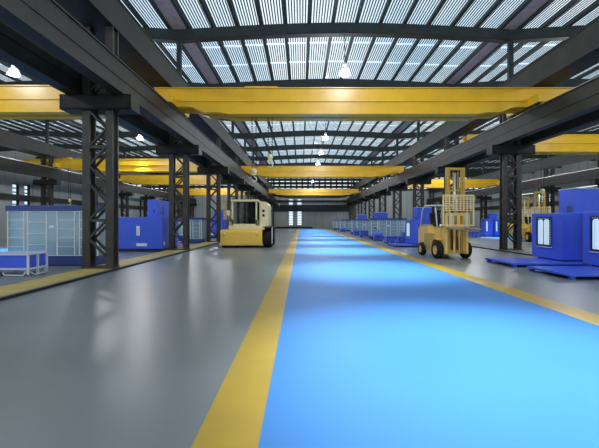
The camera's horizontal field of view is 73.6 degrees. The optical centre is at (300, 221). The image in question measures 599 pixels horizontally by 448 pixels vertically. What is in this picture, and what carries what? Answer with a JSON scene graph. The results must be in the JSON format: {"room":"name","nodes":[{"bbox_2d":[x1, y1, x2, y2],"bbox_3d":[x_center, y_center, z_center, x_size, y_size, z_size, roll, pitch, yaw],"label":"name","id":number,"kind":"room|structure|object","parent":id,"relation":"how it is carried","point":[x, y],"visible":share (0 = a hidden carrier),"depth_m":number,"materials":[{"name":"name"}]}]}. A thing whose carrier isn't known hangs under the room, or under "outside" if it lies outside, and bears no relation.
{"room":"factory floor","nodes":[
{"label":"factory floor","id":0,"kind":"room"},
{"bbox_2d":[0,151,104,192],"bbox_3d":[-40.140,-8.150,40.000,0.300,5.300,90.000,0,0,0],"label":"wall","id":1,"kind":"structure","parent":0,"point":[16,155],"depth_m":57.44,"materials":[{"name":"metal"}]},
{"bbox_2d":[0,179,180,239],"bbox_3d":[-24.350,-0.975,40.000,0.300,4.950,90.000,0,0,0],"label":"wall","id":2,"kind":"structure","parent":0,"point":[5,185],"depth_m":35.27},
{"bbox_2d":[12,183,18,224],"bbox_3d":[-24.350,-1.462,33.970,0.200,3.525,0.834,0,0,0],"label":"window","id":3,"kind":"structure","parent":2,"relation":"in","point":[17,185],"depth_m":34.35,"materials":[{"name":"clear glass"}]},
{"bbox_2d":[0,193,179,211],"bbox_3d":[-24.090,-2.055,40.000,0.220,0.450,90.000,0,0,0],"label":"trim","id":4,"kind":"structure","parent":2,"relation":"attached to","point":[2,195],"depth_m":36.54,"materials":[{"name":"metal"}]},
{"bbox_2d":[0,229,598,447],"bbox_3d":[2.235,1.598,40.000,84.450,0.205,90.000,0,0,0],"label":"floor","id":5,"kind":"structure","parent":0,"point":[313,338],"depth_m":4.67,"materials":[{"name":"grey concrete"}]},
{"bbox_2d":[0,251,47,275],"bbox_3d":[-8.399,1.184,11.341,2.021,0.619,0.867,0,0,0],"label":"cart","id":6,"kind":"object","parent":5,"relation":"on","point":[9,260],"visible":1,"depth_m":10.97,"materials":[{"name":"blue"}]},
{"bbox_2d":[33,121,60,204],"bbox_3d":[-23.100,-3.810,36.400,2.160,10.620,0.660,0,0,0],"label":"lattice column","id":7,"kind":"structure","parent":5,"relation":"on","point":[43,182],"depth_m":36.20,"materials":[{"name":"metal"}]},
{"bbox_2d":[5,205,104,265],"bbox_3d":[-8.370,0.480,14.058,3.132,2.040,1.230,0,0,0],"label":"tall cabinet","id":8,"kind":"object","parent":5,"relation":"on","point":[54,229],"visible":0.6,"depth_m":14.41,"materials":[{"name":"blue"}]},
{"bbox_2d":[14,220,104,244],"bbox_3d":[-8.370,0.390,14.133,2.952,0.863,0.800,0,0,0],"label":"shelf","id":9,"kind":"object","parent":8,"relation":"attached to","point":[65,227],"depth_m":14.59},
{"bbox_2d":[0,240,219,300],"bbox_3d":[-6.203,1.468,38.860,1.095,0.064,87.680,0,0,0],"label":"kerb","id":10,"kind":"object","parent":5,"relation":"on","point":[8,291],"depth_m":10.50,"materials":[{"name":"paint"}]},
{"bbox_2d":[59,26,139,268],"bbox_3d":[-6.210,-3.876,12.400,2.160,10.620,0.660,0,0,0],"label":"lattice column","id":11,"kind":"structure","parent":10,"relation":"on","point":[89,104],"depth_m":12.20,"materials":[{"name":"metal"}]},
{"bbox_2d":[0,0,275,202],"bbox_3d":[-5.520,-4.357,40.000,0.390,1.035,89.960,0,0,0],"label":"girder","id":12,"kind":"object","parent":11,"relation":"on","point":[46,23],"visible":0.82,"depth_m":10.59,"materials":[{"name":"metal"}]},
{"bbox_2d":[269,188,358,205],"bbox_3d":[2.235,-4.343,71.300,15.910,3.369,2.600,0,0,0],"label":"crane","id":13,"kind":"object","parent":12,"relation":"on","point":[285,192],"visible":0.94,"depth_m":70.76,"materials":[{"name":"yellow metal"}]},
{"bbox_2d":[241,166,403,177],"bbox_3d":[2.235,-5.223,42.300,17.050,1.155,2.600,0,0,0],"label":"crane","id":14,"kind":"object","parent":12,"relation":"on","point":[262,171],"visible":0.84,"depth_m":41.75,"materials":[{"name":"yellow metal"}]},
{"bbox_2d":[154,86,574,181],"bbox_3d":[2.760,-3.893,17.900,18.250,4.269,2.600,0,0,0],"label":"crane","id":15,"kind":"object","parent":12,"relation":"on","point":[247,103],"visible":0.94,"depth_m":17.35,"materials":[{"name":"yellow metal"}]},
{"bbox_2d":[156,40,201,249],"bbox_3d":[-6.210,-3.876,20.400,2.160,10.620,0.660,0,0,0],"label":"lattice column","id":16,"kind":"structure","parent":10,"relation":"on","point":[172,150],"depth_m":20.20,"materials":[{"name":"metal"}]},
{"bbox_2d":[197,137,229,241],"bbox_3d":[-6.210,-3.876,28.400,2.160,10.620,0.660,0,0,0],"label":"lattice column","id":17,"kind":"structure","parent":10,"relation":"on","point":[208,170],"depth_m":28.20,"materials":[{"name":"metal"}]},
{"bbox_2d":[221,120,244,228],"bbox_3d":[-6.210,-3.876,36.400,2.160,10.620,0.660,0,0,0],"label":"lattice column","id":18,"kind":"structure","parent":10,"relation":"on","point":[229,182],"depth_m":36.20,"materials":[{"name":"metal"}]},
{"bbox_2d":[238,138,254,199],"bbox_3d":[-6.210,-3.876,44.400,2.160,10.620,0.660,0,0,0],"label":"lattice column","id":19,"kind":"structure","parent":10,"relation":"on","point":[242,188],"depth_m":44.20,"materials":[{"name":"metal"}]},
{"bbox_2d":[245,151,261,199],"bbox_3d":[-6.210,-3.876,52.400,2.160,10.620,0.660,0,0,0],"label":"lattice column","id":20,"kind":"structure","parent":10,"relation":"on","point":[251,194],"depth_m":52.20,"materials":[{"name":"metal"}]},
{"bbox_2d":[119,152,133,216],"bbox_3d":[-23.100,-3.810,52.400,2.160,10.620,0.660,0,0,0],"label":"lattice column","id":21,"kind":"structure","parent":5,"relation":"on","point":[122,194],"depth_m":52.20,"materials":[{"name":"metal"}]},
{"bbox_2d":[140,173,155,216],"bbox_3d":[-23.100,-3.810,60.400,2.160,10.620,0.660,0,0,0],"label":"lattice column","id":22,"kind":"structure","parent":5,"relation":"on","point":[145,198],"depth_m":60.20,"materials":[{"name":"metal"}]},
{"bbox_2d":[119,200,177,251],"bbox_3d":[-8.004,0.195,21.094,2.292,2.610,2.616,0,0,0],"label":"press","id":23,"kind":"object","parent":5,"relation":"on","point":[150,233],"visible":0.83,"depth_m":19.80,"materials":[{"name":"blue metal"}]},
{"bbox_2d":[178,218,205,242],"bbox_3d":[-8.370,0.615,28.233,3.132,1.770,1.353,0,0,0],"label":"tall cabinet","id":24,"kind":"object","parent":5,"relation":"on","point":[197,226],"visible":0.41,"depth_m":28.82,"materials":[{"name":"metal"}]},
{"bbox_2d":[211,209,226,237],"bbox_3d":[-8.154,0.195,37.492,2.292,2.610,2.616,0,0,0],"label":"press","id":25,"kind":"object","parent":5,"relation":"on","point":[223,221],"visible":0.26,"depth_m":36.24,"materials":[{"name":"blue"}]},
{"bbox_2d":[220,200,275,247],"bbox_3d":[-3.130,0.120,24.625,3.000,2.760,3.950,0,0,0],"label":"loader","id":26,"kind":"object","parent":5,"relation":"on","point":[251,219],"visible":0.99,"depth_m":23.05,"materials":[{"name":"beige paint"}]},
{"bbox_2d":[339,220,350,231],"bbox_3d":[7.320,0.615,60.133,3.009,1.770,1.353,0,0,0],"label":"tall cabinet","id":27,"kind":"object","parent":5,"relation":"on","point":[346,223],"visible":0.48,"depth_m":60.73,"materials":[{"name":"metal"}]},
{"bbox_2d":[346,178,353,219],"bbox_3d":[10.680,-3.876,84.400,2.160,10.620,0.660,0,0,0],"label":"lattice column","id":28,"kind":"structure","parent":5,"relation":"on","point":[349,204],"depth_m":84.21,"materials":[{"name":"metal"}]},
{"bbox_2d":[274,205,348,210],"bbox_3d":[2.235,-2.828,84.720,16.090,1.395,0.440,0,0,0],"label":"trim","id":29,"kind":"structure","parent":28,"relation":"attached to","point":[276,207],"depth_m":84.50,"materials":[{"name":"metal"}]},
{"bbox_2d":[276,200,347,201],"bbox_3d":[2.235,-4.312,84.720,16.090,0.375,0.440,0,0,0],"label":"trim","id":30,"kind":"structure","parent":28,"relation":"attached to","point":[276,200],"depth_m":84.50,"materials":[{"name":"metal"}]},
{"bbox_2d":[350,219,368,234],"bbox_3d":[7.320,0.615,46.633,3.009,1.770,1.353,0,0,0],"label":"tall cabinet","id":31,"kind":"object","parent":5,"relation":"on","point":[362,224],"visible":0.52,"depth_m":47.23,"materials":[{"name":"metal"}]},
{"bbox_2d":[373,228,382,240],"bbox_3d":[6.070,0.990,31.436,0.680,1.020,0.479,0,0,0],"label":"desk","id":32,"kind":"object","parent":5,"relation":"on","point":[377,236],"visible":1,"depth_m":31.20,"materials":[{"name":"blue"}]},
{"bbox_2d":[368,218,406,238],"bbox_3d":[7.320,0.615,34.032,3.009,1.770,1.353,0,0,0],"label":"tall cabinet","id":33,"kind":"object","parent":5,"relation":"on","point":[388,226],"visible":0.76,"depth_m":34.62,"materials":[{"name":"metal"}]},
{"bbox_2d":[387,220,421,246],"bbox_3d":[6.405,0.699,24.515,1.879,1.602,2.330,0,0,0],"label":"machine","id":34,"kind":"object","parent":5,"relation":"on","point":[411,226],"visible":0.87,"depth_m":23.95,"materials":[{"name":"blue"}]},
{"bbox_2d":[413,207,431,224],"bbox_3d":[8.275,0.270,27.300,0.990,2.460,1.040,0,0,0],"label":"tall cabinet","id":35,"kind":"object","parent":5,"relation":"on","point":[417,211],"visible":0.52,"depth_m":26.80,"materials":[{"name":"blue"}]},
{"bbox_2d":[418,167,481,257],"bbox_3d":[6.113,-0.330,16.648,1.440,3.660,3.700,0,0,-7],"label":"forklift","id":36,"kind":"object","parent":5,"relation":"on","point":[446,237],"visible":1,"depth_m":16.02,"materials":[{"name":"yellow metal"}]},
{"bbox_2d":[475,161,491,230],"bbox_3d":[27.570,-3.810,60.400,2.160,10.620,0.660,0,0,0],"label":"lattice column","id":37,"kind":"structure","parent":5,"relation":"on","point":[481,198],"depth_m":60.20,"materials":[{"name":"metal"}]},
{"bbox_2d":[481,213,498,236],"bbox_3d":[19.055,0.350,39.943,1.800,2.300,0.915,0,0,0],"label":"machine","id":38,"kind":"object","parent":5,"relation":"on","point":[489,226],"visible":0.88,"depth_m":39.50,"materials":[{"name":"blue"}]},
{"bbox_2d":[470,243,535,256],"bbox_3d":[10.688,1.469,38.860,1.275,0.062,87.680,0,0,0],"label":"kerb","id":39,"kind":"object","parent":5,"relation":"on","point":[496,248],"depth_m":20.41,"materials":[{"name":"concrete"}]},
{"bbox_2d":[351,178,362,218],"bbox_3d":[10.680,-3.876,76.400,2.160,10.620,0.660,0,0,0],"label":"lattice column","id":40,"kind":"structure","parent":39,"relation":"on","point":[355,203],"depth_m":76.21,"materials":[{"name":"metal"}]},
{"bbox_2d":[364,160,378,217],"bbox_3d":[10.680,-3.876,60.400,2.160,10.620,0.660,0,0,0],"label":"lattice column","id":41,"kind":"structure","parent":39,"relation":"on","point":[370,197],"depth_m":60.20,"materials":[{"name":"metal"}]},
{"bbox_2d":[374,151,390,211],"bbox_3d":[10.680,-3.876,52.400,2.160,10.620,0.660,0,0,0],"label":"lattice column","id":42,"kind":"structure","parent":39,"relation":"on","point":[380,194],"depth_m":52.20,"materials":[{"name":"metal"}]},
{"bbox_2d":[387,138,407,217],"bbox_3d":[10.680,-3.876,44.400,2.160,10.620,0.660,0,0,0],"label":"lattice column","id":43,"kind":"structure","parent":39,"relation":"on","point":[400,188],"depth_m":44.20,"materials":[{"name":"metal"}]},
{"bbox_2d":[406,121,430,207],"bbox_3d":[10.680,-3.876,36.400,2.160,10.620,0.660,0,0,0],"label":"lattice column","id":44,"kind":"structure","parent":39,"relation":"on","point":[415,182],"depth_m":36.20,"materials":[{"name":"metal"}]},
{"bbox_2d":[435,137,468,223],"bbox_3d":[10.680,-3.876,28.400,2.160,10.620,0.660,0,0,0],"label":"lattice column","id":45,"kind":"structure","parent":39,"relation":"on","point":[438,170],"depth_m":28.20,"materials":[{"name":"metal"}]},
{"bbox_2d":[363,109,598,198],"bbox_3d":[11.370,-4.357,40.000,0.390,1.035,89.960,0,0,0],"label":"girder","id":46,"kind":"object","parent":45,"relation":"on","point":[591,118],"visible":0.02,"depth_m":18.27,"materials":[{"name":"metal"}]},
{"bbox_2d":[381,179,498,187],"bbox_3d":[19.125,-5.223,55.300,15.910,1.155,2.600,0,0,0],"label":"crane","id":47,"kind":"object","parent":46,"relation":"on","point":[435,183],"visible":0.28,"depth_m":54.76,"materials":[{"name":"yellow metal"}]},
{"bbox_2d":[462,134,598,197],"bbox_3d":[19.125,-3.818,27.200,15.910,4.419,2.600,0,0,0],"label":"crane","id":48,"kind":"object","parent":46,"relation":"on","point":[565,144],"visible":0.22,"depth_m":26.65,"materials":[{"name":"yellow metal"}]},
{"bbox_2d":[486,40,534,249],"bbox_3d":[10.680,-3.876,20.400,2.160,10.620,0.660,0,0,0],"label":"lattice column","id":49,"kind":"structure","parent":39,"relation":"on","point":[517,150],"depth_m":20.20,"materials":[{"name":"metal"}]},
{"bbox_3d":[10.680,-3.876,12.400,2.160,10.620,0.660,0,0,0],"label":"lattice column","id":50,"kind":"structure","parent":39,"relation":"on","visible":0},
{"bbox_2d":[347,76,598,202],"bbox_3d":[9.990,-4.357,40.000,0.390,1.035,89.960,0,0,0],"label":"girder","id":51,"kind":"object","parent":50,"relation":"on","point":[583,99],"visible":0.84,"depth_m":18.34,"materials":[{"name":"metal"}]},
{"bbox_2d":[508,197,532,235],"bbox_3d":[19.479,-0.330,35.499,1.440,3.660,3.700,0,0,-4],"label":"forklift","id":52,"kind":"object","parent":5,"relation":"on","point":[524,207],"visible":0.1,"depth_m":34.86,"materials":[{"name":"yellow metal"}]},
{"bbox_2d":[522,192,550,241],"bbox_3d":[17.281,-0.330,29.498,1.440,3.660,3.700,0,0,6],"label":"forklift","id":53,"kind":"object","parent":5,"relation":"on","point":[527,226],"visible":0.38,"depth_m":28.97,"materials":[{"name":"yellow metal"}]},
{"bbox_2d":[485,213,589,266],"bbox_3d":[8.415,0.600,14.190,3.030,1.800,2.330,0,0,0],"label":"machine","id":54,"kind":"object","parent":5,"relation":"on","point":[557,238],"visible":0.94,"depth_m":13.69,"materials":[{"name":"blue metal"}]},
{"bbox_2d":[538,155,560,212],"bbox_3d":[27.570,-3.810,44.400,2.160,10.620,0.660,0,0,0],"label":"lattice column","id":55,"kind":"structure","parent":5,"relation":"on","point":[551,190],"depth_m":44.20,"materials":[{"name":"metal"}]},
{"bbox_2d":[527,211,598,279],"bbox_3d":[8.415,0.600,11.410,3.030,1.800,2.330,0,0,0],"label":"machine","id":56,"kind":"object","parent":5,"relation":"on","point":[590,219],"visible":1,"depth_m":12.01,"materials":[{"name":"blue metal"}]},
{"bbox_2d":[559,188,598,212],"bbox_3d":[11.830,0.052,17.050,1.090,2.895,1.040,0,0,0],"label":"machine","id":57,"kind":"object","parent":5,"relation":"on","point":[571,200],"visible":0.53,"depth_m":16.55,"materials":[{"name":"blue metal"}]},
{"bbox_3d":[27.570,-3.810,12.400,2.160,10.620,0.660,0,0,0],"label":"lattice column","id":58,"kind":"structure","parent":5,"relation":"on","visible":0},
{"bbox_2d":[427,167,598,202],"bbox_3d":[26.880,-4.357,40.000,0.390,1.035,89.960,0,0,0],"label":"girder","id":59,"kind":"object","parent":58,"relation":"attached to","point":[589,174],"visible":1,"depth_m":43.55,"materials":[{"name":"metal"}]},
{"bbox_2d":[0,0,598,174],"bbox_3d":[2.235,-10.162,40.000,84.450,0.737,90.600,0,0,0],"label":"ceiling","id":60,"kind":"structure","parent":0,"point":[169,12],"depth_m":24.15,"materials":[{"name":"glass"}]},
{"bbox_2d":[0,120,80,131],"bbox_3d":[-31.545,-10.161,40.400,15.890,0.358,8.000,0,0,0],"label":"window","id":61,"kind":"structure","parent":60,"relation":"attached to","point":[53,124],"depth_m":42.39,"materials":[{"name":"clear glass"}]},
{"bbox_2d":[7,130,81,138],"bbox_3d":[-31.545,-9.630,44.400,16.890,0.960,0.400,0,0,0],"label":"rafter","id":62,"kind":"object","parent":60,"relation":"attached to","point":[21,132],"visible":0.58,"depth_m":44.30,"materials":[{"name":"metal"}]},
{"bbox_2d":[6,129,104,144],"bbox_3d":[-31.545,-10.161,48.400,15.890,0.358,8.000,0,0,0],"label":"window","id":63,"kind":"structure","parent":60,"relation":"attached to","point":[6,129],"depth_m":50.04,"materials":[{"name":"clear glass"}]},
{"bbox_2d":[0,144,123,151],"bbox_3d":[-31.545,-9.630,52.400,16.890,0.960,0.400,0,0,0],"label":"rafter","id":64,"kind":"object","parent":60,"relation":"attached to","point":[66,146],"visible":0.34,"depth_m":52.30,"materials":[{"name":"metal"}]},
{"bbox_2d":[36,154,147,158],"bbox_3d":[-31.545,-9.630,60.400,16.890,0.960,0.400,0,0,0],"label":"rafter","id":65,"kind":"object","parent":60,"relation":"attached to","point":[101,156],"visible":0.15,"depth_m":60.30,"materials":[{"name":"metal"}]},
{"bbox_2d":[0,26,201,80],"bbox_3d":[-14.655,-10.161,24.400,15.890,0.358,8.000,0,0,0],"label":"window","id":66,"kind":"structure","parent":60,"relation":"attached to","point":[6,70],"depth_m":26.62,"materials":[{"name":"clear glass"}]},
{"bbox_2d":[0,80,212,86],"bbox_3d":[-14.655,-9.630,28.400,16.890,0.960,0.400,0,0,0],"label":"rafter","id":67,"kind":"object","parent":60,"relation":"attached to","point":[31,82],"visible":0.09,"depth_m":28.30,"materials":[{"name":"metal"}]},
{"bbox_2d":[120,0,163,25],"bbox_3d":[-14.655,-10.161,16.400,15.890,0.358,8.000,0,0,0],"label":"window","id":68,"kind":"structure","parent":60,"relation":"attached to","point":[120,0],"depth_m":19.10,"materials":[{"name":"clear glass"}]},
{"bbox_2d":[73,118,237,131],"bbox_3d":[-14.655,-10.161,40.400,15.890,0.358,8.000,0,0,0],"label":"window","id":69,"kind":"structure","parent":60,"relation":"attached to","point":[97,129],"depth_m":41.91,"materials":[{"name":"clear glass"}]},
{"bbox_2d":[143,27,178,43],"bbox_3d":[-14.655,-9.630,20.400,16.890,0.960,0.400,0,0,0],"label":"rafter","id":70,"kind":"object","parent":60,"relation":"attached to","point":[162,35],"visible":0.18,"depth_m":20.30,"materials":[{"name":"metal"}]},
{"bbox_2d":[96,131,244,138],"bbox_3d":[-14.655,-9.630,44.400,16.890,0.960,0.400,0,0,0],"label":"rafter","id":71,"kind":"object","parent":60,"relation":"attached to","point":[126,134],"visible":0.33,"depth_m":44.30,"materials":[{"name":"metal"}]},
{"bbox_2d":[100,130,243,144],"bbox_3d":[-14.655,-10.161,48.400,15.890,0.358,8.000,0,0,0],"label":"window","id":72,"kind":"structure","parent":60,"relation":"attached to","point":[127,138],"depth_m":49.98,"materials":[{"name":"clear glass"}]},
{"bbox_2d":[124,145,253,151],"bbox_3d":[-14.655,-9.630,52.400,16.890,0.960,0.400,0,0,0],"label":"rafter","id":73,"kind":"object","parent":60,"relation":"attached to","point":[149,147],"visible":0.27,"depth_m":52.30,"materials":[{"name":"metal"}]},
{"bbox_2d":[148,156,259,160],"bbox_3d":[-14.655,-9.630,60.400,16.890,0.960,0.400,0,0,0],"label":"rafter","id":74,"kind":"object","parent":60,"relation":"attached to","point":[153,157],"visible":0.17,"depth_m":60.30,"materials":[{"name":"metal"}]},
{"bbox_2d":[258,143,368,154],"bbox_3d":[2.235,-10.161,56.400,15.890,0.358,8.000,0,0,0],"label":"window","id":75,"kind":"structure","parent":60,"relation":"attached to","point":[357,152],"depth_m":57.86,"materials":[{"name":"clear glass"}]},
{"bbox_2d":[265,162,363,165],"bbox_3d":[2.235,-9.630,68.400,16.890,0.960,0.400,0,0,0],"label":"rafter","id":76,"kind":"object","parent":60,"relation":"attached to","point":[303,163],"visible":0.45,"depth_m":68.30,"materials":[{"name":"metal"}]},
{"bbox_2d":[264,153,365,162],"bbox_3d":[2.235,-10.161,64.400,15.890,0.358,8.000,0,0,0],"label":"window","id":77,"kind":"structure","parent":60,"relation":"attached to","point":[342,160],"depth_m":66.36,"materials":[{"name":"clear glass"}]},
{"bbox_2d":[260,154,371,160],"bbox_3d":[2.235,-9.630,60.400,16.890,0.960,0.400,0,0,0],"label":"rafter","id":78,"kind":"object","parent":60,"relation":"attached to","point":[312,156],"visible":0.99,"depth_m":60.30,"materials":[{"name":"metal"}]},
{"bbox_2d":[254,144,382,151],"bbox_3d":[2.235,-9.630,52.400,16.890,0.960,0.400,0,0,0],"label":"rafter","id":79,"kind":"object","parent":60,"relation":"attached to","point":[302,146],"visible":1,"depth_m":52.30,"materials":[{"name":"metal"}]},
{"bbox_2d":[253,129,387,144],"bbox_3d":[2.235,-10.161,48.400,15.890,0.358,8.000,0,0,0],"label":"window","id":80,"kind":"structure","parent":60,"relation":"attached to","point":[298,139],"depth_m":49.42,"materials":[{"name":"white glass"}]},
{"bbox_2d":[245,130,396,138],"bbox_3d":[2.235,-9.630,44.400,16.890,0.960,0.400,0,0,0],"label":"rafter","id":81,"kind":"object","parent":60,"relation":"attached to","point":[306,132],"visible":0.97,"depth_m":44.30,"materials":[{"name":"metal"}]},
{"bbox_2d":[245,121,401,131],"bbox_3d":[2.235,-10.161,40.400,15.890,0.358,8.000,0,0,0],"label":"window","id":82,"kind":"structure","parent":60,"relation":"attached to","point":[286,125],"depth_m":42.35,"materials":[{"name":"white glass"}]},
{"bbox_2d":[222,77,441,82],"bbox_3d":[2.235,-10.161,32.400,15.890,0.358,8.000,0,0,0],"label":"window","id":83,"kind":"structure","parent":60,"relation":"attached to","point":[308,77],"depth_m":28.59,"materials":[{"name":"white glass"}]},
{"bbox_2d":[213,79,451,86],"bbox_3d":[2.235,-9.630,28.400,16.890,0.960,0.400,0,0,0],"label":"rafter","id":84,"kind":"object","parent":60,"relation":"attached to","point":[295,82],"visible":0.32,"depth_m":28.30,"materials":[{"name":"metal"}]},
{"bbox_2d":[191,20,496,80],"bbox_3d":[2.235,-10.161,24.400,15.890,0.358,8.000,0,0,0],"label":"window","id":85,"kind":"structure","parent":60,"relation":"attached to","point":[313,20],"depth_m":24.65,"materials":[{"name":"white glass"}]},
{"bbox_2d":[178,22,511,43],"bbox_3d":[2.235,-9.630,20.400,16.890,0.960,0.400,0,0,0],"label":"rafter","id":86,"kind":"object","parent":60,"relation":"attached to","point":[330,29],"visible":0.96,"depth_m":20.30,"materials":[{"name":"metal"}]},
{"bbox_2d":[176,0,522,25],"bbox_3d":[2.235,-10.161,16.400,15.890,0.358,8.000,0,0,0],"label":"window","id":87,"kind":"structure","parent":60,"relation":"attached to","point":[176,0],"depth_m":19.28,"materials":[{"name":"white glass"}]},
{"bbox_2d":[372,154,435,160],"bbox_3d":[19.125,-9.630,60.400,16.890,0.960,0.400,0,0,0],"label":"rafter","id":88,"kind":"object","parent":60,"relation":"attached to","point":[428,156],"visible":0.25,"depth_m":60.30,"materials":[{"name":"metal"}]},
{"bbox_2d":[383,144,453,151],"bbox_3d":[19.125,-9.630,52.400,16.890,0.960,0.400,0,0,0],"label":"rafter","id":89,"kind":"object","parent":60,"relation":"attached to","point":[390,148],"visible":0.27,"depth_m":52.30,"materials":[{"name":"metal"}]},
{"bbox_2d":[397,130,486,138],"bbox_3d":[19.125,-9.630,44.400,16.890,0.960,0.400,0,0,0],"label":"rafter","id":90,"kind":"object","parent":60,"relation":"attached to","point":[414,134],"visible":0.27,"depth_m":44.30,"materials":[{"name":"metal"}]},
{"bbox_2d":[406,118,498,131],"bbox_3d":[19.125,-10.161,40.400,15.890,0.358,8.000,0,0,0],"label":"window","id":91,"kind":"structure","parent":60,"relation":"attached to","point":[440,122],"depth_m":42.48,"materials":[{"name":"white glass"}]},
{"bbox_2d":[467,162,561,167],"bbox_3d":[36.015,-9.630,68.400,16.890,0.960,0.400,0,0,0],"label":"rafter","id":92,"kind":"object","parent":60,"relation":"attached to","point":[477,164],"visible":0.37,"depth_m":68.30,"materials":[{"name":"metal"}]},
{"bbox_2d":[452,79,590,86],"bbox_3d":[19.125,-9.630,28.400,16.890,0.960,0.400,0,0,0],"label":"rafter","id":93,"kind":"object","parent":60,"relation":"attached to","point":[569,82],"visible":0.21,"depth_m":28.30,"materials":[{"name":"metal"}]},
{"bbox_2d":[463,23,598,80],"bbox_3d":[19.125,-10.161,24.400,15.890,0.358,8.000,0,0,0],"label":"window","id":94,"kind":"structure","parent":60,"relation":"attached to","point":[592,67],"depth_m":24.99,"materials":[{"name":"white glass"}]},
{"bbox_2d":[485,155,595,160],"bbox_3d":[36.015,-9.630,60.400,16.890,0.960,0.400,0,0,0],"label":"rafter","id":95,"kind":"object","parent":60,"relation":"attached to","point":[530,156],"visible":0.32,"depth_m":60.30,"materials":[{"name":"metal"}]},
{"bbox_2d":[511,25,585,42],"bbox_3d":[19.125,-9.630,20.400,16.890,0.960,0.400,0,0,0],"label":"rafter","id":96,"kind":"object","parent":60,"relation":"attached to","point":[560,33],"visible":0.66,"depth_m":20.30,"materials":[{"name":"metal"}]},
{"bbox_2d":[527,0,598,25],"bbox_3d":[19.125,-10.161,16.400,15.890,0.358,8.000,0,0,0],"label":"window","id":97,"kind":"structure","parent":60,"relation":"attached to","point":[556,0],"depth_m":19.34,"materials":[{"name":"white glass"}]},
{"bbox_2d":[119,191,498,228],"bbox_3d":[2.235,-2.513,85.150,84.450,8.025,0.300,0,0,0],"label":"wall","id":98,"kind":"structure","parent":0,"point":[314,219],"depth_m":84.99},
{"bbox_2d":[123,173,497,190],"bbox_3d":[2.235,-8.663,85.150,84.450,4.275,0.300,0,0,0],"label":"wall","id":99,"kind":"structure","parent":0,"point":[274,183],"depth_m":84.99,"materials":[{"name":"metal"}]},
{"bbox_2d":[272,194,352,197],"bbox_3d":[2.235,-5.223,78.800,15.910,1.155,2.600,0,0,0],"label":"crane","id":100,"kind":"object","parent":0,"point":[273,195],"visible":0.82,"depth_m":78.24,"materials":[{"name":"metal"}]},
{"bbox_2d":[436,186,596,230],"bbox_3d":[28.820,-0.975,40.000,0.300,4.950,90.000,0,0,0],"label":"wall","id":101,"kind":"structure","parent":0,"point":[494,201],"depth_m":60.52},
{"bbox_2d":[437,201,558,212],"bbox_3d":[28.560,-2.055,40.000,0.220,0.450,90.000,0,0,0],"label":"trim","id":102,"kind":"structure","parent":101,"relation":"attached to","point":[556,202],"depth_m":58.52,"materials":[{"name":"metal"}]},
{"bbox_2d":[510,159,596,193],"bbox_3d":[44.610,-8.150,40.000,0.300,5.300,90.000,0,0,0],"label":"wall","id":103,"kind":"structure","parent":0,"point":[584,165],"depth_m":66.73,"materials":[{"name":"grey metal"}]},
{"bbox_3d":[2.235,-4.650,-5.150,84.450,12.300,0.300,0,0,0],"label":"wall","id":104,"kind":"structure","parent":0,"visible":0},
{"bbox_2d":[349,17,598,189],"bbox_3d":[10.680,-6.476,40.000,1.000,1.028,89.960,0,0,0],"label":"beam","id":105,"kind":"structure","parent":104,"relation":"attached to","point":[579,52],"depth_m":17.27,"materials":[{"name":"metal"}]},
{"bbox_2d":[429,155,598,192],"bbox_3d":[27.570,-6.476,40.000,1.000,1.028,89.960,0,0,0],"label":"beam","id":106,"kind":"structure","parent":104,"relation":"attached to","point":[559,160],"depth_m":44.70,"materials":[{"name":"metal"}]},
{"bbox_3d":[-6.210,-3.876,-3.600,2.160,10.620,0.660,0,0,0],"label":"lattice column","id":107,"kind":"structure","parent":0,"visible":0},
{"bbox_2d":[0,20,254,191],"bbox_3d":[-6.900,-4.357,40.000,0.390,1.035,89.960,0,0,0],"label":"girder","id":108,"kind":"object","parent":107,"relation":"on","point":[16,49],"visible":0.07,"depth_m":10.95,"materials":[{"name":"metal"}]},
{"bbox_2d":[0,85,104,119],"bbox_3d":[-14.655,-5.223,17.600,15.910,1.155,2.600,0,0,0],"label":"crane","id":109,"kind":"object","parent":108,"relation":"on","point":[17,102],"visible":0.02,"depth_m":17.05,"materials":[{"name":"yellow paint"}]},
{"bbox_2d":[23,157,198,204],"bbox_3d":[-16.215,-3.780,37.600,19.030,4.494,2.600,0,0,0],"label":"crane","id":110,"kind":"object","parent":108,"relation":"on","point":[125,165],"visible":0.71,"depth_m":37.05,"materials":[{"name":"yellow paint"}]},
{"bbox_2d":[119,175,221,184],"bbox_3d":[-14.655,-5.223,50.600,15.910,1.155,2.600,0,0,0],"label":"crane","id":111,"kind":"object","parent":108,"relation":"on","point":[134,179],"visible":0.44,"depth_m":50.05,"materials":[{"name":"yellow paint"}]},
{"bbox_2d":[176,188,245,194],"bbox_3d":[-14.655,-5.223,70.800,15.910,1.155,2.600,0,0,0],"label":"crane","id":112,"kind":"object","parent":108,"relation":"on","point":[192,191],"visible":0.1,"depth_m":70.26,"materials":[{"name":"yellow paint"}]},
{"bbox_2d":[55,0,273,191],"bbox_3d":[-6.210,-6.476,40.000,1.000,1.028,89.960,0,0,0],"label":"beam","id":113,"kind":"structure","parent":107,"relation":"on","point":[138,51],"depth_m":14.81,"materials":[{"name":"metal"}]},
{"bbox_3d":[-23.100,-3.810,-3.600,2.160,10.620,0.660,0,0,0],"label":"lattice column","id":114,"kind":"structure","parent":0,"visible":0},
{"bbox_2d":[0,156,195,202],"bbox_3d":[-22.410,-4.357,40.000,0.390,1.035,89.960,0,0,0],"label":"girder","id":115,"kind":"object","parent":114,"relation":"attached to","point":[6,164],"visible":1,"depth_m":36.61,"materials":[{"name":"metal"}]},
{"bbox_3d":[-23.100,-3.810,28.400,2.160,10.620,0.660,0,0,0],"label":"lattice column","id":116,"kind":"structure","parent":0,"visible":0},
{"bbox_2d":[0,129,190,187],"bbox_3d":[-23.100,-6.476,40.000,1.000,1.028,89.960,0,0,0],"label":"beam","id":117,"kind":"structure","parent":116,"relation":"attached to","point":[8,139],"depth_m":34.35,"materials":[{"name":"metal"}]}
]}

